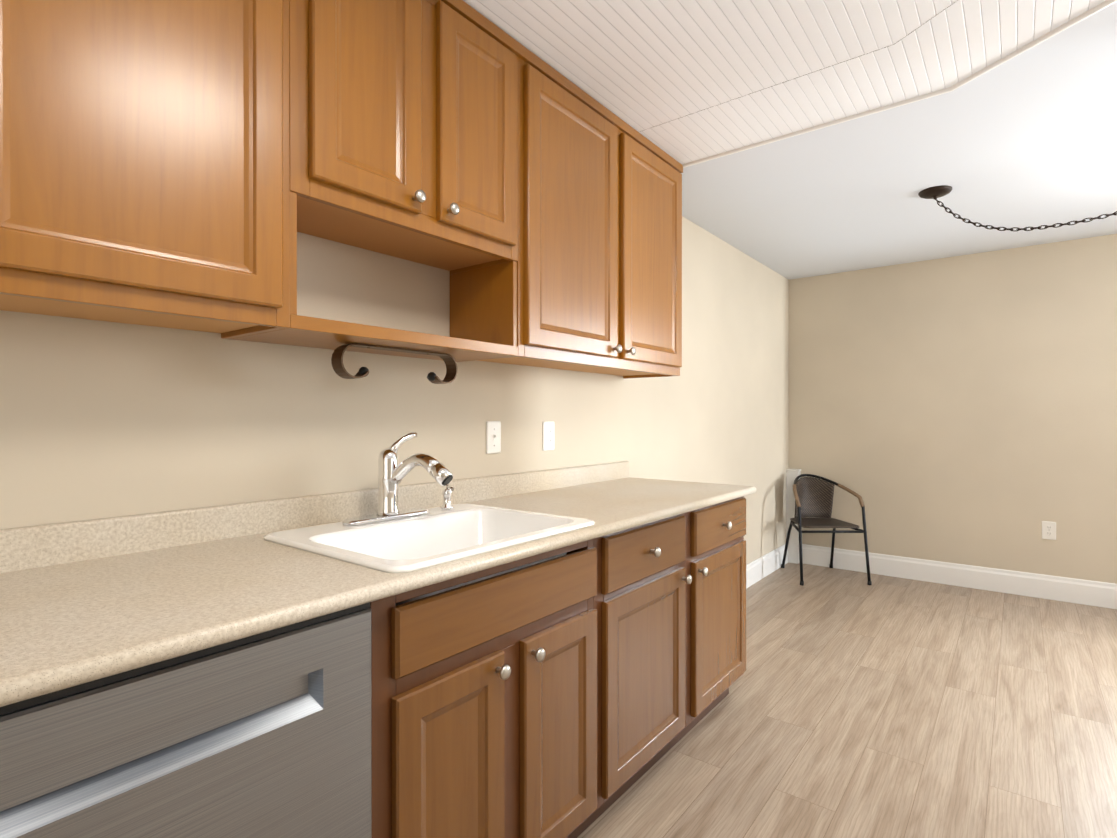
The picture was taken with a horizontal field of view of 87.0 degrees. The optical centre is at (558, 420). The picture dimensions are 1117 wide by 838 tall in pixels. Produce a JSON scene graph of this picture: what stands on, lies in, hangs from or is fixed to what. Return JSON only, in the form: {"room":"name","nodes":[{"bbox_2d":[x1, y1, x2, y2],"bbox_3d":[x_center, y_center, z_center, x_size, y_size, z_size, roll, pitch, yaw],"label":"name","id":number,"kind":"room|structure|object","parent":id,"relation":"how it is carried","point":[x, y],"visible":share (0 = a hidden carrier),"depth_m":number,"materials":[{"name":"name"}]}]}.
{"room":"kitchen","nodes":[
{"label":"kitchen","id":0,"kind":"room"},
{"bbox_2d":[0,216,788,564],"bbox_3d":[-0.374,-0.036,2.107,0.120,2.470,7.596,0,0,38],"label":"wall","id":1,"kind":"structure","parent":0,"point":[98,420],"depth_m":1.72,"materials":[{"name":"paint"}]},
{"bbox_2d":[0,0,323,343],"bbox_3d":[-1.007,-0.680,0.935,0.320,0.966,1.135,0,0,38],"label":"upper cabinet","id":2,"kind":"object","parent":1,"relation":"attached to","point":[188,164],"depth_m":1.07,"materials":[{"name":"brown wood"}]},
{"bbox_2d":[282,0,451,355],"bbox_3d":[-0.567,-0.682,1.498,0.320,0.966,0.444,0,0,38],"label":"upper cabinet","id":3,"kind":"object","parent":1,"relation":"attached to","point":[388,63],"depth_m":1.47,"materials":[{"name":"brown wood"}]},
{"bbox_2d":[331,343,457,383],"bbox_3d":[-0.445,-0.153,1.650,0.046,0.090,0.389,0,0,38],"label":"paper towel holder","id":4,"kind":"object","parent":3,"relation":"attached to","point":[339,369],"visible":1,"depth_m":1.60,"materials":[{"name":"brown metal"}]},
{"bbox_2d":[402,0,535,363],"bbox_3d":[-0.350,-0.683,1.775,0.320,0.966,0.432,0,0,38],"label":"upper cabinet","id":5,"kind":"object","parent":1,"relation":"attached to","point":[494,75],"depth_m":1.77,"materials":[{"name":"brown wood"}]},
{"bbox_2d":[486,421,500,453],"bbox_3d":[-0.235,0.064,2.172,0.018,0.120,0.074,0,0,38],"label":"switch plate","id":6,"kind":"object","parent":1,"relation":"attached to","point":[493,437],"visible":1,"depth_m":2.17,"materials":[{"name":"white plastic"}]},
{"bbox_2d":[542,421,553,450],"bbox_3d":[-0.039,0.066,2.429,0.009,0.120,0.074,0,0,38],"label":"outlet plate","id":7,"kind":"object","parent":1,"relation":"attached to","point":[548,436],"visible":1,"depth_m":2.42,"materials":[{"name":"white plastic"}]},
{"bbox_2d":[514,56,682,378],"bbox_3d":[0.099,-0.685,2.349,0.320,0.966,1.148,0,0,38],"label":"upper cabinet","id":8,"kind":"object","parent":1,"relation":"attached to","point":[609,199],"depth_m":2.20,"materials":[{"name":"brown wood"}]},
{"bbox_2d":[746,544,787,588],"bbox_3d":[1.133,1.113,3.925,0.016,0.158,2.640,0,0,38],"label":"baseboard","id":9,"kind":"structure","parent":1,"relation":"attached to","point":[760,568],"depth_m":4.46,"materials":[{"name":"white wood"}]},
{"bbox_2d":[463,0,1116,279],"bbox_3d":[1.170,-1.216,0.894,4.040,0.101,7.596,0,0,38],"label":"ceiling","id":10,"kind":"structure","parent":0,"point":[1027,138],"depth_m":2.23,"materials":[{"name":"paint"}]},
{"bbox_2d":[682,0,1116,167],"bbox_3d":[1.458,-1.161,1.015,3.506,0.011,1.602,0,0,38],"label":"trim","id":11,"kind":"structure","parent":10,"relation":"attached to","point":[1074,21],"depth_m":2.10,"materials":[{"name":"white wood"}]},
{"bbox_2d":[918,185,1116,230],"bbox_3d":[2.442,-1.032,2.620,1.446,0.281,0.148,0,0,38],"label":"chain","id":12,"kind":"object","parent":10,"relation":"hanging from","point":[935,192],"visible":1,"depth_m":2.95,"materials":[{"name":"black metal"}]},
{"bbox_2d":[577,563,1116,837],"bbox_3d":[1.170,1.244,0.904,4.040,0.080,7.596,0,0,38],"label":"floor","id":13,"kind":"structure","parent":0,"point":[852,704],"depth_m":2.30,"materials":[{"name":"wood"}]},
{"bbox_2d":[0,602,371,837],"bbox_3d":[-0.750,0.761,1.001,0.594,0.876,0.598,0,0,38],"label":"dishwasher","id":14,"kind":"object","parent":13,"relation":"on","point":[267,734],"visible":0.65,"depth_m":0.85,"materials":[{"name":"grey metal"}]},
{"bbox_2d":[370,590,413,837],"bbox_3d":[-0.756,0.761,1.018,0.620,0.884,0.711,0,0,38],"label":"base cabinet","id":15,"kind":"object","parent":13,"relation":"on","point":[392,625],"depth_m":1.10,"materials":[{"name":"brown wood"}]},
{"bbox_2d":[414,532,617,837],"bbox_3d":[-0.335,0.759,1.557,0.620,0.884,0.766,0,0,38],"label":"base cabinet","id":16,"kind":"object","parent":13,"relation":"on","point":[578,689],"depth_m":1.39,"materials":[{"name":"brown wood"}]},
{"bbox_2d":[618,496,745,797],"bbox_3d":[0.212,0.756,2.255,0.620,0.884,1.165,0,0,38],"label":"base cabinet","id":17,"kind":"object","parent":13,"relation":"on","point":[682,577],"depth_m":2.00,"materials":[{"name":"brown wood"}]},
{"bbox_2d":[0,461,755,706],"bbox_3d":[-0.596,0.263,1.198,0.648,0.109,3.848,0,0,38],"label":"countertop","id":18,"kind":"structure","parent":17,"relation":"on","point":[83,601],"depth_m":1.14,"materials":[{"name":"laminate"}]},
{"bbox_2d":[343,432,452,524],"bbox_3d":[-0.413,0.155,1.602,0.228,0.240,0.270,0,0,38],"label":"faucet","id":19,"kind":"object","parent":18,"relation":"on","point":[392,473],"visible":1,"depth_m":1.63,"materials":[{"name":"silver metal"}]},
{"bbox_2d":[264,504,594,605],"bbox_3d":[-0.307,0.369,1.528,0.544,0.186,0.673,0,0,38],"label":"sink","id":20,"kind":"object","parent":18,"relation":"in","point":[435,536],"visible":0.48,"depth_m":1.57,"materials":[{"name":"white ceramic"}]},
{"bbox_2d":[441,484,453,509],"bbox_3d":[-0.334,0.236,1.811,0.071,0.075,0.046,0,0,38],"label":"soap dispenser","id":21,"kind":"object","parent":20,"relation":"on","point":[447,490],"visible":0.94,"depth_m":1.81,"materials":[{"name":"silver metal"}]},
{"bbox_2d":[781,474,871,585],"bbox_3d":[2.001,0.812,4.502,0.516,0.755,0.524,0,0,0],"label":"chair","id":22,"kind":"object","parent":13,"relation":"on","point":[813,496],"visible":1,"depth_m":4.62,"materials":[{"name":"black metal"}]},
{"bbox_2d":[788,234,1116,583],"bbox_3d":[3.473,-0.043,3.843,3.800,2.470,0.120,0,0,38],"label":"wall","id":23,"kind":"structure","parent":0,"point":[962,409],"depth_m":4.20,"materials":[{"name":"paint"}]},
{"bbox_2d":[786,469,800,563],"bbox_3d":[1.959,0.798,4.911,0.104,0.780,0.067,0,0,38],"label":"trim","id":24,"kind":"structure","parent":23,"relation":"attached to","point":[793,543],"depth_m":4.89,"materials":[{"name":"white"}]},
{"bbox_2d":[802,544,1116,608],"bbox_3d":[3.470,1.114,3.763,3.699,0.158,0.016,0,0,38],"label":"baseboard","id":25,"kind":"structure","parent":23,"relation":"attached to","point":[1081,591],"depth_m":4.17,"materials":[{"name":"white wood"}]},
{"bbox_2d":[1042,521,1055,539],"bbox_3d":[3.268,0.736,3.924,0.074,0.120,0.009,0,0,38],"label":"outlet","id":26,"kind":"object","parent":23,"relation":"attached to","point":[1048,530],"visible":1,"depth_m":3.92,"materials":[{"name":"white plastic"}]}
]}

